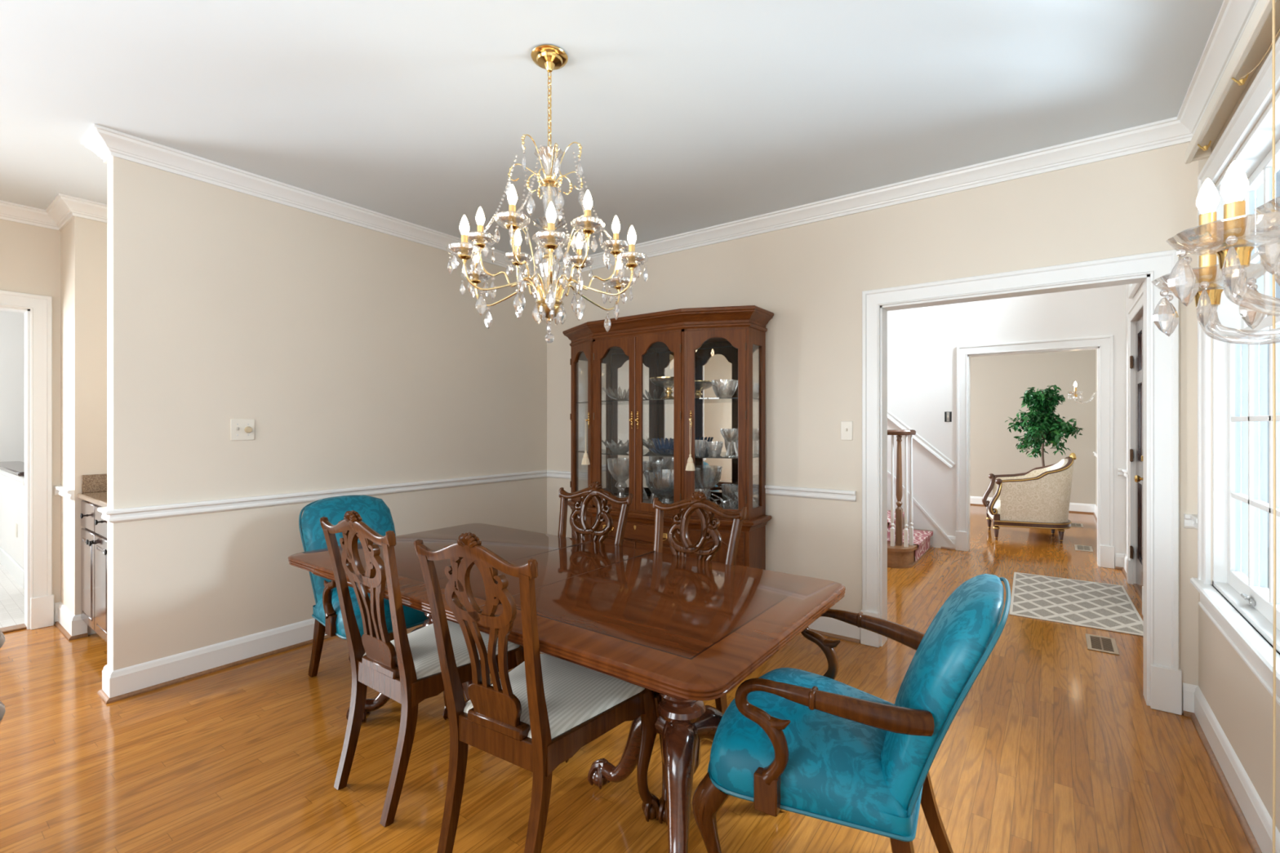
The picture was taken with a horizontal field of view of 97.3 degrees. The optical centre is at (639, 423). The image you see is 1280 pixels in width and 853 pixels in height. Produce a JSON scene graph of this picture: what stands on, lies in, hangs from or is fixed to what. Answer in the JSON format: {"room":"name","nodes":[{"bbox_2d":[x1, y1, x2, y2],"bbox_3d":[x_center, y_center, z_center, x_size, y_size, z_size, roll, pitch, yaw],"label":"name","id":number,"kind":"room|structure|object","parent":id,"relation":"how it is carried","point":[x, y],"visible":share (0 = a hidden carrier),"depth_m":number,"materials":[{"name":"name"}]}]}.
{"room":"dining room","nodes":[
{"label":"dining room","id":0,"kind":"room"},
{"bbox_2d":[0,310,24,462],"bbox_3d":[-6.915,-0.028,5.518,0.120,2.745,5.300,0,0,36],"label":"wall","id":1,"kind":"structure","parent":0,"point":[11,323],"depth_m":5.89,"materials":[{"name":"white paint"}]},
{"bbox_2d":[0,461,24,588],"bbox_3d":[-5.432,0.868,5.619,1.990,0.955,1.250,0,0,36],"label":"wall","id":2,"kind":"structure","parent":0,"point":[11,473],"depth_m":5.02,"materials":[{"name":"white paint"}]},
{"bbox_2d":[15,523,17,537],"bbox_3d":[-5.420,0.927,4.893,0.070,0.115,0.006,0,0,36],"label":"outlet plate","id":3,"kind":"object","parent":2,"relation":"attached to","point":[16,524],"depth_m":4.88,"materials":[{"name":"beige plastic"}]},
{"bbox_2d":[0,218,60,624],"bbox_3d":[-4.834,-0.028,2.651,0.130,2.745,2.945,0,0,36],"label":"wall","id":4,"kind":"structure","parent":0,"point":[30,255],"depth_m":3.75,"materials":[{"name":"beige paint"}]},
{"bbox_2d":[0,623,26,633],"bbox_3d":[-4.335,1.339,3.363,0.110,0.012,0.924,0,0,36],"label":"trim","id":5,"kind":"structure","parent":4,"relation":"attached to","point":[14,628],"depth_m":3.67,"materials":[{"name":"brown wood"}]},
{"bbox_2d":[0,289,53,630],"bbox_3d":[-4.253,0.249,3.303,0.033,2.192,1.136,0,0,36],"label":"trim","id":6,"kind":"structure","parent":4,"relation":"attached to","point":[42,597],"depth_m":3.71,"materials":[{"name":"white paint"}]},
{"bbox_2d":[60,216,106,635],"bbox_3d":[-3.562,-0.028,4.002,0.580,2.745,0.740,0,0,36],"label":"wall","id":7,"kind":"structure","parent":0,"point":[83,242],"depth_m":3.61,"materials":[{"name":"beige paint"}]},
{"bbox_2d":[0,193,106,231],"bbox_3d":[-4.238,-1.351,2.887,3.922,0.098,1.240,0,0,-30],"label":"trim","id":8,"kind":"structure","parent":7,"relation":"attached to","point":[64,207],"depth_m":3.59,"materials":[{"name":"white paint"}]},
{"bbox_2d":[54,485,74,500],"bbox_3d":[-3.742,0.451,3.656,0.440,0.067,0.031,0,0,36],"label":"trim","id":9,"kind":"structure","parent":7,"relation":"attached to","point":[66,492],"depth_m":3.62,"materials":[{"name":"white paint"}]},
{"bbox_2d":[54,601,87,635],"bbox_3d":[-3.714,1.274,3.671,0.468,0.142,0.071,0,0,35],"label":"baseboard","id":10,"kind":"structure","parent":7,"relation":"attached to","point":[74,625],"depth_m":3.56,"materials":[{"name":"white paint"}]},
{"bbox_2d":[54,621,88,640],"bbox_3d":[-3.702,1.335,3.661,0.465,0.019,0.086,0,0,36],"label":"trim","id":11,"kind":"structure","parent":7,"relation":"attached to","point":[60,628],"depth_m":3.55,"materials":[{"name":"brown wood"}]},
{"bbox_2d":[106,156,546,670],"bbox_3d":[-1.751,-0.028,3.949,0.120,2.745,2.911,0,0,36],"label":"wall","id":12,"kind":"structure","parent":0,"point":[356,357],"depth_m":3.29,"materials":[{"name":"beige paint"}]},
{"bbox_2d":[230,419,254,440],"bbox_3d":[-2.234,0.034,3.170,0.024,0.118,0.116,0,0,36],"label":"dimmer switch","id":13,"kind":"object","parent":12,"relation":"attached to","point":[240,429],"visible":1,"depth_m":3.17,"materials":[{"name":"beige plastic"}]},
{"bbox_2d":[80,124,542,278],"bbox_3d":[-1.776,-1.351,3.916,0.284,0.098,2.993,0,0,36],"label":"trim","id":14,"kind":"structure","parent":12,"relation":"attached to","point":[106,143],"depth_m":3.22,"materials":[{"name":"white paint"}]},
{"bbox_2d":[97,470,856,523],"bbox_3d":[-0.683,0.451,3.145,2.856,0.067,2.942,0,0,36],"label":"trim","id":15,"kind":"structure","parent":12,"relation":"attached to","point":[128,514],"depth_m":3.52,"materials":[{"name":"white paint"}]},
{"bbox_2d":[97,628,860,704],"bbox_3d":[-0.677,1.335,3.130,2.883,0.019,2.926,0,0,36],"label":"trim","id":16,"kind":"structure","parent":12,"relation":"attached to","point":[103,695],"depth_m":3.06,"materials":[{"name":"brown wood"}]},
{"bbox_2d":[102,616,860,697],"bbox_3d":[-0.662,1.274,3.138,2.868,0.142,2.927,0,0,36],"label":"baseboard","id":17,"kind":"structure","parent":12,"relation":"attached to","point":[120,682],"depth_m":3.06,"materials":[{"name":"white paint"}]},
{"bbox_2d":[0,0,1223,262],"bbox_3d":[-1.738,-1.460,2.109,6.700,0.120,5.980,0,0,36],"label":"ceiling","id":18,"kind":"structure","parent":0,"point":[685,116],"depth_m":2.36,"materials":[{"name":"paint"}]},
{"bbox_2d":[447,44,648,342],"bbox_3d":[-0.344,-0.857,2.141,0.752,1.086,0.766,0,0,36],"label":"crystal chandelier","id":19,"kind":"object","parent":18,"relation":"hanging from","point":[548,307],"visible":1,"depth_m":2.10,"materials":[{"name":"clear glass"}]},
{"bbox_2d":[0,504,1253,852],"bbox_3d":[-0.661,1.403,5.854,9.800,0.124,13.350,0,0,36],"label":"floor","id":20,"kind":"structure","parent":0,"point":[1055,745],"depth_m":2.23,"materials":[{"name":"brown wood"}]},
{"bbox_2d":[0,630,5,724],"bbox_3d":[-2.064,0.963,1.294,0.804,0.756,0.804,0,0,36],"label":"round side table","id":21,"kind":"object","parent":20,"relation":"on","point":[2,639],"visible":1,"depth_m":1.57,"materials":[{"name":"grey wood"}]},
{"bbox_2d":[80,500,106,642],"bbox_3d":[-2.903,0.907,3.446,1.134,0.875,0.637,0,0,36],"label":"pantry cabinet","id":22,"kind":"object","parent":20,"relation":"on","point":[94,535],"visible":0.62,"depth_m":3.31,"materials":[{"name":"white wood"}]},
{"bbox_2d":[77,473,106,506],"bbox_3d":[-2.896,0.397,3.456,1.138,0.145,0.628,0,0,36],"label":"countertop","id":23,"kind":"structure","parent":22,"relation":"on","point":[94,486],"depth_m":3.56,"materials":[{"name":"beige stone"}]},
{"bbox_2d":[298,494,427,714],"bbox_3d":[-1.419,0.883,3.029,0.781,0.938,0.696,0,0,36],"label":"upholstered armchair","id":24,"kind":"object","parent":20,"relation":"on","point":[374,512],"visible":0.34,"depth_m":2.98,"materials":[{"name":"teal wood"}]},
{"bbox_2d":[320,510,524,826],"bbox_3d":[-0.825,0.826,2.195,0.586,1.049,0.632,0,0,36],"label":"dining chair","id":25,"kind":"object","parent":20,"relation":"on","point":[406,668],"visible":0.77,"depth_m":2.00,"materials":[{"name":"brown wood"}]},
{"bbox_2d":[363,620,519,679],"bbox_3d":[-0.799,0.878,2.230,0.498,0.062,0.447,0,0,36],"label":"seat cushion","id":26,"kind":"object","parent":25,"relation":"on","point":[422,642],"depth_m":2.13,"materials":[{"name":"beige fabric"}]},
{"bbox_2d":[413,532,660,852],"bbox_3d":[-0.321,0.826,1.814,0.586,1.049,0.632,0,0,32],"label":"dining chair","id":27,"kind":"object","parent":20,"relation":"on","point":[535,716],"visible":0.98,"depth_m":1.65,"materials":[{"name":"brown wood"}]},
{"bbox_2d":[463,653,644,738],"bbox_3d":[-0.298,0.878,1.852,0.498,0.062,0.447,0,0,32],"label":"seat cushion","id":28,"kind":"object","parent":27,"relation":"on","point":[580,700],"depth_m":1.78,"materials":[{"name":"beige fabric"}]},
{"bbox_2d":[465,481,633,701],"bbox_3d":[-0.407,0.826,2.699,0.610,1.049,0.632,0,0,36],"label":"dining chair","id":29,"kind":"object","parent":20,"relation":"on","point":[600,496],"visible":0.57,"depth_m":2.90,"materials":[{"name":"brown wood"}]},
{"bbox_2d":[288,523,845,852],"bbox_3d":[-0.410,0.965,2.287,2.170,0.760,1.050,0,0,36],"label":"dining table","id":30,"kind":"object","parent":20,"relation":"on","point":[687,631],"visible":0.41,"depth_m":1.84,"materials":[{"name":"brown wood"}]},
{"bbox_2d":[565,491,746,825],"bbox_3d":[0.070,0.826,2.287,0.610,1.049,0.632,0,0,40],"label":"dining chair","id":31,"kind":"object","parent":20,"relation":"on","point":[697,502],"visible":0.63,"depth_m":2.45,"materials":[{"name":"brown wood"}]},
{"bbox_2d":[562,305,773,569],"bbox_3d":[0.082,0.299,4.079,1.674,2.092,0.489,0,0,36],"label":"china cabinet","id":32,"kind":"object","parent":20,"relation":"on","point":[715,357],"visible":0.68,"depth_m":3.94,"materials":[{"name":"brown wood"}]},
{"bbox_2d":[581,418,590,464],"bbox_3d":[-0.403,0.136,4.183,0.065,0.339,0.064,0,0,36],"label":"tassel","id":33,"kind":"object","parent":32,"relation":"hanging from","point":[585,460],"visible":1,"depth_m":4.17,"materials":[{"name":"beige fabric"}]},
{"bbox_2d":[648,448,673,455],"bbox_3d":[0.212,0.197,3.977,0.303,0.047,0.302,0,0,36],"label":"glass plate","id":34,"kind":"object","parent":32,"relation":"on","point":[667,452],"visible":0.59,"depth_m":3.88,"materials":[{"name":"blue"}]},
{"bbox_2d":[652,438,673,452],"bbox_3d":[0.191,0.157,3.999,0.214,0.106,0.214,0,0,36],"label":"glass bowl","id":35,"kind":"object","parent":34,"relation":"on","point":[669,446],"visible":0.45,"depth_m":3.93,"materials":[{"name":"blue"}]},
{"bbox_2d":[649,376,673,399],"bbox_3d":[0.205,-0.247,4.019,0.274,0.155,0.274,0,0,36],"label":"cake stand","id":36,"kind":"object","parent":32,"relation":"on","point":[668,391],"visible":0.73,"depth_m":3.99,"materials":[{"name":"gold metal"}]},
{"bbox_2d":[576,450,756,458],"bbox_3d":[0.107,0.224,4.113,1.490,0.007,0.369,0,0,36],"label":"glass shelf","id":37,"kind":"object","parent":32,"relation":"attached to","point":[698,454],"depth_m":3.98,"materials":[{"name":"clear glass"}]},
{"bbox_2d":[576,397,759,404],"bbox_3d":[0.107,-0.167,4.113,1.490,0.007,0.369,0,0,36],"label":"glass shelf","id":38,"kind":"object","parent":32,"relation":"attached to","point":[697,400],"depth_m":4.03,"materials":[{"name":"clear glass"}]},
{"bbox_2d":[601,337,759,509],"bbox_3d":[0.221,-0.013,4.268,1.540,1.265,0.008,0,0,36],"label":"mirror","id":39,"kind":"object","parent":32,"relation":"on","point":[716,362],"depth_m":4.24,"materials":[{"name":"glass"}]},
{"bbox_2d":[685,418,695,471],"bbox_3d":[0.326,0.136,3.647,0.065,0.339,0.064,0,0,36],"label":"tassel","id":40,"kind":"object","parent":32,"relation":"hanging from","point":[690,466],"visible":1,"depth_m":3.63,"materials":[{"name":"beige fabric"}]},
{"bbox_2d":[692,573,1010,852],"bbox_3d":[0.620,0.883,1.654,0.781,0.938,0.696,0,0,31],"label":"upholstered armchair","id":41,"kind":"object","parent":20,"relation":"on","point":[802,742],"visible":0.97,"depth_m":1.45,"materials":[{"name":"teal"}]},
{"bbox_2d":[887,409,955,568],"bbox_3d":[1.937,-0.236,6.305,2.656,3.163,1.230,0,0,36],"label":"staircase","id":42,"kind":"structure","parent":20,"relation":"on","point":[912,532],"depth_m":5.39,"materials":[{"name":"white wood"}]},
{"bbox_2d":[982,453,1076,542],"bbox_3d":[4.621,0.840,6.692,0.891,1.011,0.809,0,0,26],"label":"armchair","id":43,"kind":"object","parent":20,"relation":"on","point":[1039,497],"visible":1,"depth_m":6.40,"materials":[{"name":"beige fabric"}]},
{"bbox_2d":[987,499,1000,519],"bbox_3d":[4.568,1.025,6.718,0.670,0.200,0.593,0,0,26],"label":"seat cushion","id":44,"kind":"object","parent":43,"relation":"on","point":[997,504],"depth_m":6.70,"materials":[{"name":"beige fabric"}]},
{"bbox_2d":[1004,384,1084,466],"bbox_3d":[5.437,0.413,7.614,0.798,1.864,0.915,0,0,11],"label":"ficus tree","id":45,"kind":"object","parent":20,"relation":"on","point":[1042,424],"visible":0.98,"depth_m":7.48,"materials":[{"name":"green plant"}]},
{"bbox_2d":[1008,572,1142,635],"bbox_3d":[3.295,1.341,4.305,0.750,0.008,1.360,0,0,35],"label":"mat","id":46,"kind":"object","parent":20,"relation":"on","point":[1089,604],"visible":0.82,"depth_m":4.18,"materials":[{"name":"grey fabric"}]},
{"bbox_2d":[1071,523,1083,527],"bbox_3d":[5.769,1.342,7.451,0.150,0.006,0.320,0,0,36],"label":"floor vent","id":47,"kind":"object","parent":20,"relation":"in","point":[1075,525],"visible":0.68,"depth_m":7.43,"materials":[{"name":"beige metal"}]},
{"bbox_2d":[1074,544,1093,551],"bbox_3d":[4.782,1.342,6.066,0.150,0.006,0.320,0,0,36],"label":"floor vent","id":48,"kind":"object","parent":20,"relation":"in","point":[1081,548],"visible":1,"depth_m":6.06,"materials":[{"name":"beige metal"}]},
{"bbox_2d":[1085,633,1119,655],"bbox_3d":[2.813,1.342,3.430,0.145,0.006,0.300,0,0,36],"label":"floor vent","id":49,"kind":"object","parent":20,"relation":"in","point":[1094,642],"visible":1,"depth_m":3.42,"materials":[{"name":"beige metal"}]},
{"bbox_2d":[546,142,1198,713],"bbox_3d":[0.851,-0.028,3.923,4.345,2.745,0.130,0,0,36],"label":"wall","id":50,"kind":"structure","parent":0,"point":[813,277],"depth_m":3.52,"materials":[{"name":"beige paint"}]},
{"bbox_2d":[840,421,853,439],"bbox_3d":[1.287,0.043,3.510,0.072,0.118,0.018,0,0,36],"label":"light switch","id":51,"kind":"object","parent":50,"relation":"attached to","point":[846,427],"visible":1,"depth_m":3.51,"materials":[{"name":"beige plastic"}]},
{"bbox_2d":[557,116,1193,277],"bbox_3d":[0.837,-1.351,3.802,4.225,0.098,0.082,0,0,36],"label":"trim","id":52,"kind":"structure","parent":50,"relation":"attached to","point":[1170,131],"depth_m":3.19,"materials":[{"name":"white paint"}]},
{"bbox_2d":[880,274,1150,706],"bbox_3d":[1.979,0.317,3.094,1.216,2.057,0.130,0,0,36],"label":"trim","id":53,"kind":"structure","parent":50,"relation":"attached to","point":[1145,279],"depth_m":2.86,"materials":[{"name":"white paint"}]},
{"bbox_2d":[860,248,1182,715],"bbox_3d":[1.931,0.268,3.028,1.428,2.155,0.033,0,0,36],"label":"trim","id":54,"kind":"structure","parent":50,"relation":"attached to","point":[1166,673],"depth_m":2.66,"materials":[{"name":"white paint"}]},
{"bbox_2d":[887,284,1125,568],"bbox_3d":[2.613,-1.105,6.649,4.735,4.900,0.130,0,0,36],"label":"wall","id":55,"kind":"structure","parent":0,"point":[922,342],"depth_m":6.04,"materials":[{"name":"white paint"}]},
{"bbox_2d":[944,411,951,422],"bbox_3d":[3.309,-0.074,6.047,0.068,0.110,0.020,0,0,36],"label":"switch box","id":56,"kind":"object","parent":55,"relation":"attached to","point":[948,415],"visible":1,"depth_m":6.04,"materials":[{"name":"black plastic"}]},
{"bbox_2d":[941,546,955,550],"bbox_3d":[3.304,1.335,6.031,0.140,0.019,0.015,0,0,36],"label":"trim","id":57,"kind":"structure","parent":55,"relation":"attached to","point":[945,548],"depth_m":6.02,"materials":[{"name":"brown wood"}]},
{"bbox_2d":[946,535,955,547],"bbox_3d":[3.313,1.274,6.044,0.140,0.142,0.016,0,0,36],"label":"baseboard","id":58,"kind":"structure","parent":55,"relation":"attached to","point":[953,539],"depth_m":6.01,"materials":[{"name":"white paint"}]},
{"bbox_2d":[955,334,1114,568],"bbox_3d":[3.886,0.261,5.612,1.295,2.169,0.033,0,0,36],"label":"trim","id":59,"kind":"structure","parent":55,"relation":"attached to","point":[1105,343],"depth_m":5.29,"materials":[{"name":"white paint"}]},
{"bbox_2d":[969,349,1095,504],"bbox_3d":[4.959,-0.028,9.839,4.735,2.745,0.130,0,0,36],"label":"wall","id":60,"kind":"structure","parent":0,"point":[997,384],"depth_m":8.95,"materials":[{"name":"beige paint"}]},
{"bbox_2d":[969,503,1093,513],"bbox_3d":[4.947,1.335,9.739,4.575,0.019,0.015,0,0,36],"label":"trim","id":61,"kind":"structure","parent":60,"relation":"attached to","point":[970,504],"depth_m":8.53,"materials":[{"name":"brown wood"}]},
{"bbox_2d":[969,496,1094,512],"bbox_3d":[4.956,1.274,9.751,4.575,0.142,0.016,0,0,36],"label":"baseboard","id":62,"kind":"structure","parent":60,"relation":"attached to","point":[1078,507],"depth_m":8.54,"materials":[{"name":"white paint"}]},
{"bbox_2d":[1067,381,1083,399],"bbox_3d":[5.212,-0.366,6.554,0.375,0.268,0.156,0,0,36],"label":"wall sconce","id":63,"kind":"object","parent":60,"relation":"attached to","point":[1081,397],"visible":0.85,"depth_m":6.61,"materials":[{"name":"gold metal"}]},
{"bbox_2d":[1095,27,1279,832],"bbox_3d":[3.090,-1.105,3.190,0.190,4.900,13.200,0,0,36],"label":"wall","id":64,"kind":"structure","parent":0,"point":[1242,707],"depth_m":2.08,"materials":[{"name":"beige paint"}]},
{"bbox_2d":[1094,504,1097,517],"bbox_3d":[5.722,1.274,6.945,0.016,0.142,4.030,0,0,36],"label":"baseboard","id":65,"kind":"structure","parent":64,"relation":"attached to","point":[1095,506],"depth_m":8.11,"materials":[{"name":"white paint"}]},
{"bbox_2d":[1115,566,1126,579],"bbox_3d":[4.299,1.335,5.021,0.059,0.019,0.464,0,0,36],"label":"trim","id":66,"kind":"structure","parent":64,"relation":"attached to","point":[1122,569],"depth_m":5.14,"materials":[{"name":"brown wood"}]},
{"bbox_2d":[1115,552,1127,573],"bbox_3d":[4.310,1.274,5.023,0.075,0.142,0.480,0,0,36],"label":"baseboard","id":67,"kind":"structure","parent":64,"relation":"attached to","point":[1120,558],"depth_m":5.20,"materials":[{"name":"white paint"}]},
{"bbox_2d":[1117,468,1127,477],"bbox_3d":[4.317,0.451,5.018,0.057,0.067,0.480,0,0,36],"label":"trim","id":68,"kind":"structure","parent":64,"relation":"attached to","point":[1121,472],"depth_m":5.19,"materials":[{"name":"white paint"}]},
{"bbox_2d":[1126,289,1142,614],"bbox_3d":[3.834,0.196,4.340,0.033,2.298,1.147,0,0,36],"label":"trim","id":69,"kind":"structure","parent":64,"relation":"attached to","point":[1137,306],"depth_m":4.72,"materials":[{"name":"white paint"}]},
{"bbox_2d":[1128,283,1142,298],"bbox_3d":[3.819,-1.083,4.317,0.030,0.065,1.020,0,0,36],"label":"trim","id":70,"kind":"structure","parent":64,"relation":"attached to","point":[1134,288],"depth_m":4.48,"materials":[{"name":"white paint"}]},
{"bbox_2d":[1129,315,1142,595],"bbox_3d":[3.859,0.252,4.344,0.119,2.170,0.947,0,0,36],"label":"door","id":71,"kind":"structure","parent":64,"relation":"in","point":[1138,478],"depth_m":4.59,"materials":[{"name":"brown wood"}]},
{"bbox_2d":[1133,583,1142,601],"bbox_3d":[3.912,1.340,4.283,0.160,0.010,0.935,0,0,36],"label":"trim","id":72,"kind":"structure","parent":64,"relation":"attached to","point":[1134,584],"depth_m":4.48,"materials":[{"name":"brown wood"}]},
{"bbox_2d":[1183,513,1197,529],"bbox_3d":[2.497,0.451,2.534,0.048,0.067,0.160,0,0,36],"label":"trim","id":73,"kind":"structure","parent":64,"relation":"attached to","point":[1190,521],"depth_m":2.58,"materials":[{"name":"white paint"}]},
{"bbox_2d":[1151,160,1279,336],"bbox_3d":[1.125,-0.318,0.946,0.386,0.343,0.405,0,0,36],"label":"wall sconce","id":74,"kind":"object","parent":64,"relation":"attached to","point":[1183,282],"visible":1,"depth_m":0.96,"materials":[{"name":"clear glass"}]},
{"bbox_2d":[1177,0,1258,134],"bbox_3d":[0.813,-1.351,0.271,0.082,0.098,5.800,0,0,36],"label":"trim","id":75,"kind":"structure","parent":64,"relation":"attached to","point":[1233,18],"depth_m":2.09,"materials":[{"name":"white paint"}]},
{"bbox_2d":[1182,710,1262,852],"bbox_3d":[0.813,1.335,0.261,0.037,0.019,5.784,0,0,36],"label":"trim","id":76,"kind":"structure","parent":64,"relation":"attached to","point":[1243,823],"depth_m":2.06,"materials":[{"name":"brown wood"}]},
{"bbox_2d":[1182,682,1279,852],"bbox_3d":[0.824,1.274,0.263,0.053,0.142,5.800,0,0,36],"label":"baseboard","id":77,"kind":"structure","parent":64,"relation":"attached to","point":[1257,816],"depth_m":2.02,"materials":[{"name":"white paint"}]},
{"bbox_2d":[1185,0,1279,852],"bbox_3d":[1.805,0.058,1.633,0.096,2.475,1.970,0,0,36],"label":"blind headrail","id":78,"kind":"object","parent":64,"relation":"attached to","point":[1261,28],"visible":0.98,"depth_m":1.68,"materials":[{"name":"beige paint"}]},
{"bbox_2d":[1190,577,1279,685],"bbox_3d":[2.074,0.694,1.916,0.098,0.028,1.375,0,0,36],"label":"window sill","id":79,"kind":"structure","parent":64,"relation":"attached to","point":[1259,647],"depth_m":1.88,"materials":[{"name":"white paint"}]},
{"bbox_2d":[1197,36,1279,584],"bbox_3d":[2.062,-0.203,1.925,0.027,1.765,1.335,0,0,36],"label":"trim","id":80,"kind":"structure","parent":64,"relation":"attached to","point":[1259,95],"depth_m":2.38,"materials":[{"name":"white paint"}]},
{"bbox_2d":[1198,593,1279,706],"bbox_3d":[2.063,0.750,1.925,0.026,0.085,1.325,0,0,36],"label":"trim","id":81,"kind":"structure","parent":64,"relation":"attached to","point":[1261,673],"depth_m":1.90,"materials":[{"name":"white paint"}]},
{"bbox_2d":[1212,89,1279,653],"bbox_3d":[2.140,-0.155,1.868,0.155,1.672,1.147,0,0,36],"label":"window","id":82,"kind":"structure","parent":64,"relation":"in","point":[1241,508],"depth_m":2.27,"materials":[{"name":"white paint"}]},
{"label":"outside","id":83,"kind":"structure","parent":0,"visible":0},
{"bbox_2d":[1267,546,1269,588],"bbox_3d":[6.893,2.145,-1.344,11.300,0.100,22.000,0,0,36],"label":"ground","id":84,"kind":"structure","parent":83,"point":[1268,547],"depth_m":8.19,"materials":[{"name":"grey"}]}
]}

